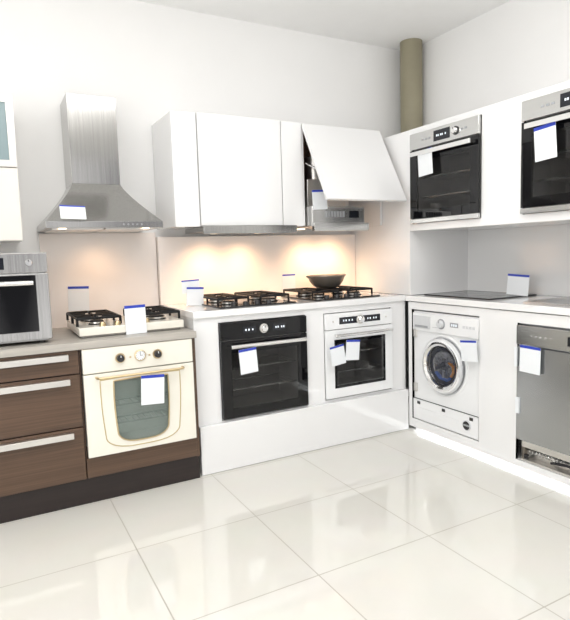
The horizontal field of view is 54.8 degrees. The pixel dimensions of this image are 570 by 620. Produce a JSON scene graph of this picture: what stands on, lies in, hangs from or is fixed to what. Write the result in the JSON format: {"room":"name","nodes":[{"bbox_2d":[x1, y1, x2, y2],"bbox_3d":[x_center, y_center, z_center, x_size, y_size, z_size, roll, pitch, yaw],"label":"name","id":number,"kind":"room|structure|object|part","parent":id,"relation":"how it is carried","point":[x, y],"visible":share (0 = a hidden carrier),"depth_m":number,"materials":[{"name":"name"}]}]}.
{"room":"kitchen appliance showroom","nodes":[
{"label":"kitchen appliance showroom","id":0,"kind":"room"},
{"bbox_2d":[0,0,408,395],"bbox_3d":[-1.388,-0.491,3.484,5.730,2.940,0.100,-5,7,-28],"label":"wall","id":1,"kind":"structure","parent":0,"point":[155,60],"depth_m":3.63,"materials":[{"name":"paint"}]},
{"bbox_2d":[0,94,22,242],"bbox_3d":[-1.793,-0.753,2.982,0.603,0.770,0.348,-5,7,-28],"label":"upper cabinet","id":2,"kind":"object","parent":1,"relation":"attached to","point":[10,209],"visible":1,"depth_m":2.96,"materials":[{"name":"wood"}]},
{"bbox_3d":[-1.721,-0.936,2.818,0.532,0.302,0.006,-5,7,-28],"label":"glass","id":3,"kind":"part","parent":2,"relation":"part of","materials":[{"name":"clear glass"}]},
{"bbox_3d":[-1.721,-0.936,2.819,0.603,0.373,0.022,-5,7,-28],"label":"glass door","id":4,"kind":"part","parent":2,"relation":"part of","materials":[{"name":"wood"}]},
{"bbox_3d":[-1.710,-0.552,2.859,0.603,0.386,0.022,-5,7,-28],"label":"door","id":5,"kind":"part","parent":2,"relation":"part of","materials":[{"name":"white wood"}]},
{"bbox_2d":[38,233,158,327],"bbox_3d":[-1.179,-0.201,3.548,0.714,0.584,0.028,-5,7,-28],"label":"backsplash panel","id":6,"kind":"object","parent":1,"relation":"attached to","point":[119,270],"visible":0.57,"depth_m":3.53,"materials":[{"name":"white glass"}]},
{"bbox_2d":[68,286,88,310],"bbox_3d":[-1.302,-0.072,3.472,0.130,0.159,0.003,-5,7,-28],"label":"price card","id":7,"kind":"object","parent":6,"relation":"attached to","point":[78,296],"visible":1,"depth_m":3.47,"materials":[{"name":"white paper"}]},
{"bbox_2d":[37,93,162,232],"bbox_3d":[-1.120,-0.858,3.235,0.630,0.781,0.533,-5,7,-28],"label":"range hood","id":8,"kind":"object","parent":1,"relation":"attached to","point":[88,122],"visible":1,"depth_m":3.19,"materials":[{"name":"metal"}]},
{"bbox_2d":[59,205,85,218],"bbox_3d":[-1.140,-0.526,2.958,0.132,0.079,0.044,-5,7,-28],"label":"price card","id":9,"kind":"object","parent":8,"relation":"attached to","point":[66,211],"visible":1,"depth_m":2.96,"materials":[{"name":"white paper"}]},
{"bbox_2d":[151,110,302,229],"bbox_3d":[-0.379,-0.898,3.697,0.895,0.690,0.426,-5,7,-28],"label":"upper cabinet","id":10,"kind":"object","parent":1,"relation":"attached to","point":[210,169],"visible":0.87,"depth_m":3.49,"materials":[{"name":"white paint"}]},
{"bbox_3d":[-0.610,-0.854,3.353,0.157,0.687,0.020,-5,7,-28],"label":"filler panel","id":11,"kind":"part","parent":10,"relation":"part of","materials":[{"name":"white paint"}]},
{"bbox_3d":[-0.282,-0.887,3.524,0.573,0.683,0.030,-5,7,-28],"label":"door","id":12,"kind":"part","parent":10,"relation":"part of","materials":[{"name":"white paint"}]},
{"bbox_2d":[185,225,296,233],"bbox_3d":[-0.300,-0.534,3.708,0.662,0.051,0.382,-5,7,-28],"label":"extractor hood","id":13,"kind":"object","parent":10,"relation":"attached to","point":[206,229],"visible":1,"depth_m":3.53,"materials":[{"name":"metal"}]},
{"bbox_3d":[0.042,-0.910,3.699,0.153,0.687,0.030,-5,7,-28],"label":"door","id":14,"kind":"part","parent":10,"relation":"part of","materials":[{"name":"white paint"}]},
{"bbox_2d":[155,234,355,304],"bbox_3d":[-0.151,-0.321,4.075,1.598,0.454,0.068,-5,7,-28],"label":"backsplash panel","id":15,"kind":"object","parent":1,"relation":"attached to","point":[221,264],"visible":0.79,"depth_m":3.97,"materials":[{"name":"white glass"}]},
{"bbox_2d":[181,279,199,293],"bbox_3d":[-0.610,-0.152,3.561,0.123,0.089,0.003,-5,7,-28],"label":"price card","id":16,"kind":"object","parent":15,"relation":"attached to","point":[185,283],"visible":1,"depth_m":3.55,"materials":[{"name":"white paper"}]},
{"bbox_2d":[282,274,295,288],"bbox_3d":[0.030,-0.212,4.143,0.110,0.115,0.003,-5,7,-28],"label":"price card","id":17,"kind":"object","parent":15,"relation":"attached to","point":[288,280],"visible":0.89,"depth_m":4.14,"materials":[{"name":"white paper"}]},
{"bbox_2d":[297,123,406,226],"bbox_3d":[0.388,-0.944,3.940,0.680,0.677,0.726,-5,7,-28],"label":"upper cabinet","id":18,"kind":"object","parent":1,"relation":"attached to","point":[355,167],"visible":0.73,"depth_m":3.73,"materials":[{"name":"white paint"}]},
{"bbox_2d":[297,157,368,230],"bbox_3d":[0.286,-0.826,3.950,0.450,0.530,0.432,-5,7,-28],"label":"extractor hood","id":19,"kind":"object","parent":18,"relation":"attached to","point":[338,216],"visible":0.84,"depth_m":3.81,"materials":[{"name":"metal"}]},
{"bbox_2d":[312,190,327,209],"bbox_3d":[0.235,-0.744,3.712,0.122,0.136,0.003,-5,7,-28],"label":"price card","id":20,"kind":"object","parent":19,"relation":"attached to","point":[319,200],"visible":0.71,"depth_m":3.71,"materials":[{"name":"white paper"}]},
{"bbox_3d":[0.389,-0.575,3.799,0.450,0.055,0.032,-5,7,-28],"label":"rail","id":21,"kind":"part","parent":19,"relation":"part of","materials":[{"name":"metal"}]},
{"bbox_2d":[349,211,358,217],"bbox_3d":[0.485,-0.672,3.859,0.080,0.050,0.004,-5,7,-28],"label":"display","id":22,"kind":"object","parent":19,"relation":"attached to","point":[352,214],"depth_m":3.86,"materials":[{"name":"black glass"}]},
{"bbox_2d":[0,396,569,619],"bbox_3d":[0.258,1.276,0.709,5.730,0.100,6.800,-5,7,-28],"label":"floor","id":23,"kind":"structure","parent":0,"point":[412,523],"depth_m":2.46,"materials":[{"name":"beige tile"}]},
{"bbox_2d":[0,350,86,496],"bbox_3d":[-1.482,0.545,3.031,0.596,0.697,0.758,-5,7,-28],"label":"base cabinet","id":24,"kind":"object","parent":23,"relation":"on","point":[42,434],"visible":0.94,"depth_m":2.77,"materials":[{"name":"brown wood"}]},
{"bbox_3d":[-1.329,0.262,2.675,0.515,0.030,0.032,-5,7,-28],"label":"handle","id":25,"kind":"part","parent":24,"relation":"part of","materials":[{"name":"metal"}]},
{"bbox_3d":[-1.325,0.388,2.688,0.515,0.030,0.032,-5,7,-28],"label":"handle","id":26,"kind":"part","parent":24,"relation":"part of","materials":[{"name":"metal"}]},
{"bbox_3d":[-1.316,0.668,2.717,0.515,0.030,0.032,-5,7,-28],"label":"handle","id":27,"kind":"part","parent":24,"relation":"part of","materials":[{"name":"metal"}]},
{"bbox_3d":[-1.329,0.288,2.706,0.592,0.120,0.019,-5,7,-28],"label":"drawer","id":28,"kind":"part","parent":24,"relation":"part of","materials":[{"name":"brown wood"}]},
{"bbox_3d":[-1.323,0.492,2.728,0.592,0.275,0.019,-5,7,-28],"label":"drawer","id":29,"kind":"part","parent":24,"relation":"part of","materials":[{"name":"brown wood"}]},
{"bbox_3d":[-1.314,0.775,2.757,0.592,0.280,0.019,-5,7,-28],"label":"drawer","id":30,"kind":"part","parent":24,"relation":"part of","materials":[{"name":"brown wood"}]},
{"bbox_2d":[0,327,195,357],"bbox_3d":[-1.218,0.156,3.144,1.228,0.038,0.753,-5,7,-28],"label":"countertop","id":31,"kind":"structure","parent":24,"relation":"on","point":[64,339],"depth_m":2.89,"materials":[{"name":"grey wood"}]},
{"bbox_2d":[0,252,52,343],"bbox_3d":[-1.565,-0.056,2.858,0.596,0.462,0.534,-5,7,-28],"label":"oven","id":32,"kind":"object","parent":31,"relation":"on","point":[25,308],"visible":1,"depth_m":2.75,"materials":[{"name":"metal"}]},
{"bbox_3d":[-1.464,-0.117,2.632,0.471,0.024,0.050,-5,7,-28],"label":"handle","id":33,"kind":"part","parent":32,"relation":"part of","materials":[{"name":"metal"}]},
{"bbox_3d":[-1.473,-0.220,2.660,0.596,0.100,0.022,-5,7,-28],"label":"control panel","id":34,"kind":"part","parent":32,"relation":"part of","materials":[{"name":"metal"}]},
{"bbox_3d":[-1.278,-0.234,2.739,0.036,0.036,0.026,-5,7,-28],"label":"knob","id":35,"kind":"part","parent":32,"relation":"part of","materials":[{"name":"metal"}]},
{"bbox_2d":[66,305,183,337],"bbox_3d":[-0.960,0.062,3.275,0.585,0.106,0.500,-5,7,-28],"label":"gas hob","id":36,"kind":"object","parent":31,"relation":"in","point":[105,322],"visible":0.77,"depth_m":3.13,"materials":[{"name":"beige metal"}]},
{"bbox_3d":[-1.067,0.065,3.114,0.096,0.026,0.096,-5,7,-28],"label":"burner","id":37,"kind":"part","parent":36,"relation":"part of","materials":[{"name":"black metal"}]},
{"bbox_3d":[-0.928,0.070,3.047,0.036,0.022,0.036,-5,7,-28],"label":"knob","id":38,"kind":"part","parent":36,"relation":"part of","materials":[{"name":"gold metal"}]},
{"bbox_3d":[-0.768,0.040,3.275,0.120,0.026,0.120,-5,7,-28],"label":"burner","id":39,"kind":"part","parent":36,"relation":"part of","materials":[{"name":"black metal"}]},
{"bbox_2d":[124,304,146,334],"bbox_3d":[-0.829,0.052,3.053,0.115,0.160,0.003,-6,7,-28],"label":"price card","id":40,"kind":"object","parent":31,"relation":"on","point":[135,315],"visible":1,"depth_m":3.05,"materials":[{"name":"white paper"}]},
{"bbox_2d":[0,456,199,523],"bbox_3d":[-1.207,0.937,3.246,1.226,0.140,0.703,-5,7,-28],"label":"plinth","id":41,"kind":"object","parent":23,"relation":"on","point":[27,504],"visible":0.44,"depth_m":2.95,"materials":[{"name":"brown wood"}]},
{"bbox_2d":[78,338,199,478],"bbox_3d":[-0.951,0.498,3.335,0.626,0.697,0.726,-5,7,-28],"label":"base cabinet","id":42,"kind":"object","parent":23,"relation":"on","point":[148,456],"visible":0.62,"depth_m":3.04,"materials":[{"name":"brown wood"}]},
{"bbox_2d":[80,338,196,457],"bbox_3d":[-0.888,0.451,3.195,0.590,0.575,0.568,-5,7,-28],"label":"oven","id":43,"kind":"object","parent":42,"relation":"in","point":[116,421],"visible":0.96,"depth_m":3.02,"materials":[{"name":"metal"}]},
{"bbox_3d":[-0.868,0.256,2.904,0.053,0.053,0.026,-5,7,-28],"label":"knob","id":44,"kind":"part","parent":43,"relation":"part of","materials":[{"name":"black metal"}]},
{"bbox_3d":[-0.789,0.247,2.979,0.590,0.130,0.032,-5,7,-28],"label":"control panel","id":45,"kind":"part","parent":43,"relation":"part of","materials":[{"name":"beige metal"}]},
{"bbox_3d":[-0.768,0.337,2.954,0.477,0.013,0.049,-5,7,-28],"label":"handle","id":46,"kind":"part","parent":43,"relation":"part of","materials":[{"name":"gold metal"}]},
{"bbox_2d":[134,350,145,360],"bbox_3d":[-0.779,0.243,2.960,0.060,0.060,0.012,-5,7,-28],"label":"clock","id":47,"kind":"object","parent":43,"relation":"on","point":[139,355],"depth_m":2.96,"materials":[{"name":"white metal"}]},
{"bbox_3d":[-0.773,0.532,2.994,0.304,0.355,0.008,-5,7,-28],"label":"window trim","id":48,"kind":"part","parent":43,"relation":"part of","materials":[{"name":"grey glass"}]},
{"bbox_2d":[141,374,163,404],"bbox_3d":[-0.712,0.428,2.962,0.133,0.166,0.003,-5,7,-28],"label":"price card","id":49,"kind":"object","parent":43,"relation":"attached to","point":[152,386],"visible":1,"depth_m":2.96,"materials":[{"name":"white paper"}]},
{"bbox_3d":[-0.692,0.241,2.999,0.053,0.053,0.026,-5,7,-28],"label":"knob","id":50,"kind":"part","parent":43,"relation":"part of","materials":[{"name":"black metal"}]},
{"bbox_3d":[-0.782,0.815,3.051,0.603,0.107,0.019,-5,7,-28],"label":"panel","id":51,"kind":"part","parent":42,"relation":"part of","materials":[{"name":"brown wood"}]},
{"bbox_2d":[165,301,408,475],"bbox_3d":[0.028,0.434,3.883,1.583,0.935,0.692,-5,7,-28],"label":"display cabinet","id":52,"kind":"object","parent":23,"relation":"on","point":[228,444],"visible":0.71,"depth_m":3.55,"materials":[{"name":"white paint"}]},
{"bbox_3d":[-0.672,0.491,3.536,0.018,0.935,0.640,-5,7,-28],"label":"panel","id":53,"kind":"part","parent":52,"relation":"part of","materials":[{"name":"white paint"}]},
{"bbox_2d":[218,315,308,419],"bbox_3d":[-0.227,0.333,3.621,0.594,0.587,0.571,-5,7,-28],"label":"oven","id":54,"kind":"object","parent":52,"relation":"in","point":[280,382],"visible":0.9,"depth_m":3.50,"materials":[{"name":"black glass"}]},
{"bbox_2d":[238,347,257,374],"bbox_3d":[-0.218,0.304,3.289,0.125,0.158,0.003,-5,7,-28],"label":"price card","id":55,"kind":"object","parent":54,"relation":"attached to","point":[247,357],"visible":1,"depth_m":3.29,"materials":[{"name":"white paper"}]},
{"bbox_3d":[-0.127,0.110,3.400,0.594,0.105,0.020,-5,7,-28],"label":"control panel","id":56,"kind":"part","parent":54,"relation":"part of","materials":[{"name":"black glass"}]},
{"bbox_3d":[-0.124,0.113,3.375,0.058,0.058,0.026,-5,7,-28],"label":"knob","id":57,"kind":"part","parent":54,"relation":"part of","materials":[{"name":"metal"}]},
{"bbox_3d":[-0.098,0.202,3.383,0.514,0.026,0.051,-5,7,-28],"label":"handle","id":58,"kind":"part","parent":54,"relation":"part of","materials":[{"name":"metal"}]},
{"bbox_2d":[160,292,404,318],"bbox_3d":[0.002,-0.052,3.835,1.576,0.040,0.676,-5,7,-28],"label":"countertop","id":59,"kind":"structure","parent":52,"relation":"on","point":[193,312],"depth_m":3.49,"materials":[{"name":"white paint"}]},
{"bbox_2d":[187,287,203,305],"bbox_3d":[-0.584,-0.088,3.564,0.121,0.126,0.050,-5,7,-28],"label":"price card","id":60,"kind":"object","parent":59,"relation":"on","point":[195,295],"visible":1,"depth_m":3.56,"materials":[{"name":"white paper"}]},
{"bbox_2d":[202,291,295,308],"bbox_3d":[-0.278,-0.075,3.647,0.530,0.060,0.500,-5,7,-28],"label":"gas hob","id":61,"kind":"object","parent":59,"relation":"in","point":[258,298],"visible":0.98,"depth_m":3.54,"materials":[{"name":"black metal"}]},
{"bbox_3d":[-0.457,-0.065,3.675,0.120,0.026,0.120,-5,7,-28],"label":"burner","id":62,"kind":"part","parent":61,"relation":"part of","materials":[{"name":"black metal"}]},
{"bbox_3d":[-0.362,-0.050,3.500,0.096,0.026,0.096,-5,7,-28],"label":"burner","id":63,"kind":"part","parent":61,"relation":"part of","materials":[{"name":"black metal"}]},
{"bbox_3d":[-0.277,-0.050,3.649,0.530,0.010,0.500,-5,7,-28],"label":"plate","id":64,"kind":"part","parent":61,"relation":"part of","materials":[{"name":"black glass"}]},
{"bbox_3d":[-0.107,-0.072,3.637,0.120,0.026,0.120,-5,7,-28],"label":"burner","id":65,"kind":"part","parent":61,"relation":"part of","materials":[{"name":"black metal"}]},
{"bbox_2d":[281,285,379,300],"bbox_3d":[0.319,-0.126,3.968,0.530,0.060,0.500,-5,7,-28],"label":"gas hob","id":66,"kind":"object","parent":59,"relation":"in","point":[312,294],"visible":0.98,"depth_m":3.87,"materials":[{"name":"black metal"}]},
{"bbox_3d":[0.140,-0.117,3.996,0.120,0.026,0.120,-5,7,-28],"label":"burner","id":67,"kind":"part","parent":66,"relation":"part of","materials":[{"name":"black metal"}]},
{"bbox_3d":[0.235,-0.101,3.821,0.096,0.026,0.096,-5,7,-28],"label":"burner","id":68,"kind":"part","parent":66,"relation":"part of","materials":[{"name":"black metal"}]},
{"bbox_2d":[306,274,345,287],"bbox_3d":[0.305,-0.213,4.055,0.283,0.095,0.283,0,6,12],"label":"bowl","id":69,"kind":"object","parent":66,"relation":"on","point":[323,280],"visible":1,"depth_m":3.96,"materials":[{"name":"grey metal"}]},
{"bbox_3d":[0.320,-0.101,3.970,0.530,0.010,0.500,-5,7,-28],"label":"plate","id":70,"kind":"part","parent":66,"relation":"part of","materials":[{"name":"black glass"}]},
{"bbox_3d":[0.490,-0.123,3.958,0.120,0.026,0.120,-5,7,-28],"label":"burner","id":71,"kind":"part","parent":66,"relation":"part of","materials":[{"name":"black metal"}]},
{"bbox_2d":[323,308,392,399],"bbox_3d":[0.404,0.276,3.962,0.555,0.572,0.568,-5,7,-28],"label":"oven","id":72,"kind":"object","parent":52,"relation":"in","point":[373,371],"visible":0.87,"depth_m":3.80,"materials":[{"name":"white metal"}]},
{"bbox_2d":[330,344,345,366],"bbox_3d":[0.346,0.296,3.596,0.127,0.144,0.003,-5,7,-28],"label":"price card","id":73,"kind":"object","parent":72,"relation":"attached to","point":[337,353],"visible":1,"depth_m":3.60,"materials":[{"name":"white paper"}]},
{"bbox_2d":[345,340,359,359],"bbox_3d":[0.449,0.265,3.644,0.119,0.144,0.003,-5,7,-28],"label":"price card","id":74,"kind":"object","parent":72,"relation":"attached to","point":[352,346],"visible":1,"depth_m":3.64,"materials":[{"name":"white paper"}]},
{"bbox_3d":[0.505,0.061,3.740,0.555,0.105,0.020,-5,7,-28],"label":"control panel","id":75,"kind":"part","parent":72,"relation":"part of","materials":[{"name":"white metal"}]},
{"bbox_3d":[0.516,0.063,3.719,0.063,0.063,0.026,-5,7,-28],"label":"knob","id":76,"kind":"part","parent":72,"relation":"part of","materials":[{"name":"metal"}]},
{"bbox_3d":[0.532,0.153,3.725,0.475,0.020,0.048,-5,7,-28],"label":"handle","id":77,"kind":"part","parent":72,"relation":"part of","materials":[{"name":"metal"}]},
{"bbox_2d":[408,301,569,487],"bbox_3d":[1.574,0.446,3.334,0.608,0.930,1.745,-5,7,-28],"label":"display cabinet","id":78,"kind":"object","parent":23,"relation":"on","point":[497,440],"visible":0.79,"depth_m":3.28,"materials":[{"name":"white paint"}]},
{"bbox_3d":[1.169,0.365,4.092,0.590,0.900,0.019,-5,7,-28],"label":"panel","id":79,"kind":"part","parent":78,"relation":"part of","materials":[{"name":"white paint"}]},
{"bbox_2d":[413,306,498,439],"bbox_3d":[1.261,0.393,3.770,0.550,0.775,0.592,-5,7,-28],"label":"washing machine","id":80,"kind":"object","parent":78,"relation":"on","point":[446,387],"visible":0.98,"depth_m":3.62,"materials":[{"name":"white metal"}]},
{"bbox_3d":[0.943,0.083,3.800,0.009,0.085,0.164,-5,7,-28],"label":"detergent drawer","id":81,"kind":"part","parent":80,"relation":"part of","materials":[{"name":"grey plastic"}]},
{"bbox_3d":[1.022,0.095,3.636,0.026,0.069,0.069,-5,7,-28],"label":"knob","id":82,"kind":"part","parent":80,"relation":"part of","materials":[{"name":"grey plastic"}]},
{"bbox_3d":[1.036,0.374,3.651,0.023,0.262,0.262,-5,7,-28],"label":"door glass","id":83,"kind":"part","parent":80,"relation":"part of","materials":[{"name":"clear glass"}]},
{"bbox_3d":[1.042,0.374,3.654,0.040,0.372,0.372,-5,7,-28],"label":"door","id":84,"kind":"part","parent":80,"relation":"part of","materials":[{"name":"grey plastic"}]},
{"bbox_3d":[1.049,0.098,3.628,0.012,0.123,0.592,-5,7,-28],"label":"control panel","id":85,"kind":"part","parent":80,"relation":"part of","materials":[{"name":"white plastic"}]},
{"bbox_3d":[1.067,0.722,3.693,0.012,0.141,0.592,-5,7,-28],"label":"kick panel","id":86,"kind":"part","parent":80,"relation":"part of","materials":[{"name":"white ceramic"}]},
{"bbox_3d":[1.112,0.389,3.485,0.020,0.080,0.024,-5,7,-28],"label":"handle","id":87,"kind":"part","parent":80,"relation":"part of","materials":[{"name":"grey plastic"}]},
{"bbox_2d":[460,340,477,361],"bbox_3d":[1.133,0.253,3.390,0.003,0.143,0.143,-5,7,-28],"label":"price card","id":88,"kind":"object","parent":80,"relation":"attached to","point":[468,348],"visible":1,"depth_m":3.39,"materials":[{"name":"white paper"}]},
{"bbox_2d":[359,291,569,315],"bbox_3d":[1.391,-0.066,3.580,0.620,0.038,2.448,-5,7,-28],"label":"countertop","id":89,"kind":"structure","parent":78,"relation":"on","point":[514,304],"depth_m":3.31,"materials":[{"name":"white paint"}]},
{"bbox_2d":[350,131,467,294],"bbox_3d":[0.964,-0.718,4.281,0.608,1.134,0.713,-5,7,-28],"label":"panel","id":90,"kind":"object","parent":89,"relation":"on","point":[391,258],"visible":0.5,"depth_m":4.00,"materials":[{"name":"white paint"}]},
{"bbox_2d":[400,38,422,132],"bbox_3d":[1.017,-1.723,4.426,0.176,0.827,0.176,-5,7,-28],"label":"pipe","id":91,"kind":"object","parent":90,"relation":"on","point":[411,62],"visible":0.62,"depth_m":4.35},
{"bbox_2d":[424,290,536,299],"bbox_3d":[1.310,-0.103,3.728,0.440,0.008,0.570,-5,7,-28],"label":"cooktop","id":92,"kind":"object","parent":89,"relation":"in","point":[483,295],"visible":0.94,"depth_m":3.68,"materials":[{"name":"black glass"}]},
{"bbox_2d":[409,80,569,296],"bbox_3d":[1.547,-0.624,3.214,0.608,1.135,1.724,-5,7,-28],"label":"housing","id":93,"kind":"object","parent":89,"relation":"on","point":[504,241],"visible":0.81,"depth_m":3.44,"materials":[{"name":"white paint"}]},
{"bbox_2d":[410,115,481,223],"bbox_3d":[1.205,-0.885,3.614,0.564,0.594,0.594,-5,7,-28],"label":"oven","id":94,"kind":"object","parent":93,"relation":"in","point":[453,190],"visible":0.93,"depth_m":3.60,"materials":[{"name":"grey glass"}]},
{"bbox_2d":[418,147,432,176],"bbox_3d":[0.910,-0.959,3.573,0.003,0.174,0.141,-5,7,-28],"label":"price card","id":95,"kind":"object","parent":94,"relation":"attached to","point":[425,165],"visible":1,"depth_m":3.57,"materials":[{"name":"white paper"}]},
{"bbox_3d":[0.977,-1.018,3.466,0.044,0.028,0.514,-5,7,-28],"label":"handle","id":96,"kind":"part","parent":94,"relation":"part of","materials":[{"name":"metal"}]},
{"bbox_3d":[1.013,-0.586,3.535,0.022,0.027,0.594,-5,7,-28],"label":"trim","id":97,"kind":"part","parent":94,"relation":"part of","materials":[{"name":"metal"}]},
{"bbox_3d":[0.998,-1.111,3.481,0.020,0.105,0.594,-5,7,-28],"label":"control panel","id":98,"kind":"part","parent":94,"relation":"part of","materials":[{"name":"metal"}]},
{"bbox_3d":[1.035,-1.100,3.365,0.026,0.053,0.053,-5,7,-28],"label":"knob","id":99,"kind":"part","parent":94,"relation":"part of","materials":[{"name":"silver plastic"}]},
{"bbox_3d":[1.281,-0.826,3.051,0.018,0.685,1.723,-5,7,-28],"label":"panel","id":100,"kind":"part","parent":93,"relation":"part of","materials":[{"name":"white paint"}]},
{"bbox_3d":[1.558,-0.517,3.229,0.590,0.018,1.723,-5,7,-28],"label":"panel","id":101,"kind":"part","parent":93,"relation":"part of","materials":[{"name":"white paint"}]},
{"bbox_3d":[1.803,-0.305,3.382,0.048,0.450,1.724,-5,7,-28],"label":"niche panel","id":102,"kind":"part","parent":93,"relation":"part of","materials":[{"name":"white paint"}]},
{"bbox_2d":[520,88,569,213],"bbox_3d":[1.630,-0.817,2.835,0.564,0.594,0.594,-5,7,-28],"label":"oven","id":103,"kind":"object","parent":93,"relation":"in","point":[545,184],"visible":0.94,"depth_m":2.94,"materials":[{"name":"grey glass"}]},
{"bbox_3d":[1.438,-0.518,2.756,0.022,0.027,0.594,-5,7,-28],"label":"trim","id":104,"kind":"part","parent":103,"relation":"part of","materials":[{"name":"metal"}]},
{"bbox_2d":[534,122,556,161],"bbox_3d":[1.330,-0.857,2.812,0.003,0.183,0.137,-5,7,-28],"label":"price card","id":105,"kind":"object","parent":103,"relation":"attached to","point":[545,141],"visible":1,"depth_m":2.81,"materials":[{"name":"white paper"}]},
{"bbox_3d":[1.423,-1.043,2.702,0.020,0.105,0.594,-5,7,-28],"label":"control panel","id":106,"kind":"part","parent":103,"relation":"part of","materials":[{"name":"metal"}]},
{"bbox_3d":[1.402,-0.950,2.687,0.044,0.028,0.514,-5,7,-28],"label":"handle","id":107,"kind":"part","parent":103,"relation":"part of","materials":[{"name":"metal"}]},
{"bbox_2d":[506,274,529,295],"bbox_3d":[1.502,-0.162,3.544,0.050,0.144,0.149,-7,8,-42],"label":"price card","id":108,"kind":"object","parent":89,"relation":"on","point":[517,284],"visible":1,"depth_m":3.54,"materials":[{"name":"white paper"}]},
{"bbox_2d":[523,297,569,305],"bbox_3d":[1.697,-0.041,3.019,0.440,0.008,0.570,-5,7,-28],"label":"cooktop","id":109,"kind":"object","parent":89,"relation":"in","point":[563,301],"visible":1,"depth_m":3.12,"materials":[{"name":"silver glass"}]},
{"bbox_2d":[514,323,569,477],"bbox_3d":[1.682,0.475,3.008,0.536,0.790,0.590,-5,7,-28],"label":"dishwasher","id":110,"kind":"object","parent":78,"relation":"on","point":[542,401],"visible":1,"depth_m":2.98,"materials":[{"name":"grey metal"}]},
{"bbox_2d":[519,345,540,374],"bbox_3d":[1.347,0.274,3.025,0.003,0.150,0.130,-5,8,-28],"label":"price card","id":111,"kind":"object","parent":110,"relation":"attached to","point":[530,357],"visible":1,"depth_m":3.02,"materials":[{"name":"white paper"}]},
{"bbox_3d":[1.471,0.492,2.890,0.020,0.543,0.584,-5,7,-28],"label":"door","id":112,"kind":"part","parent":110,"relation":"part of","materials":[{"name":"metal"}]},
{"bbox_3d":[1.457,0.159,2.854,0.028,0.108,0.584,-5,7,-28],"label":"control panel","id":113,"kind":"part","parent":110,"relation":"part of","materials":[{"name":"metal"}]},
{"bbox_2d":[518,445,569,463],"bbox_3d":[1.777,0.876,3.045,0.590,0.018,0.942,-5,7,-28],"label":"shelf","id":114,"kind":"object","parent":78,"relation":"attached to","point":[520,461],"depth_m":3.20,"materials":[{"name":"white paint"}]},
{"bbox_2d":[136,0,509,49],"bbox_3d":[0.122,-1.742,0.372,5.830,0.100,6.800,-5,7,-28],"label":"ceiling","id":115,"kind":"structure","parent":0,"point":[381,23],"depth_m":3.84,"materials":[{"name":"paint"}]},
{"bbox_2d":[422,0,569,315],"bbox_3d":[2.708,-0.444,1.839,0.100,2.940,6.700,-5,7,-28],"label":"wall","id":116,"kind":"structure","parent":0,"point":[515,48],"depth_m":3.81,"materials":[{"name":"paint"}]}
]}

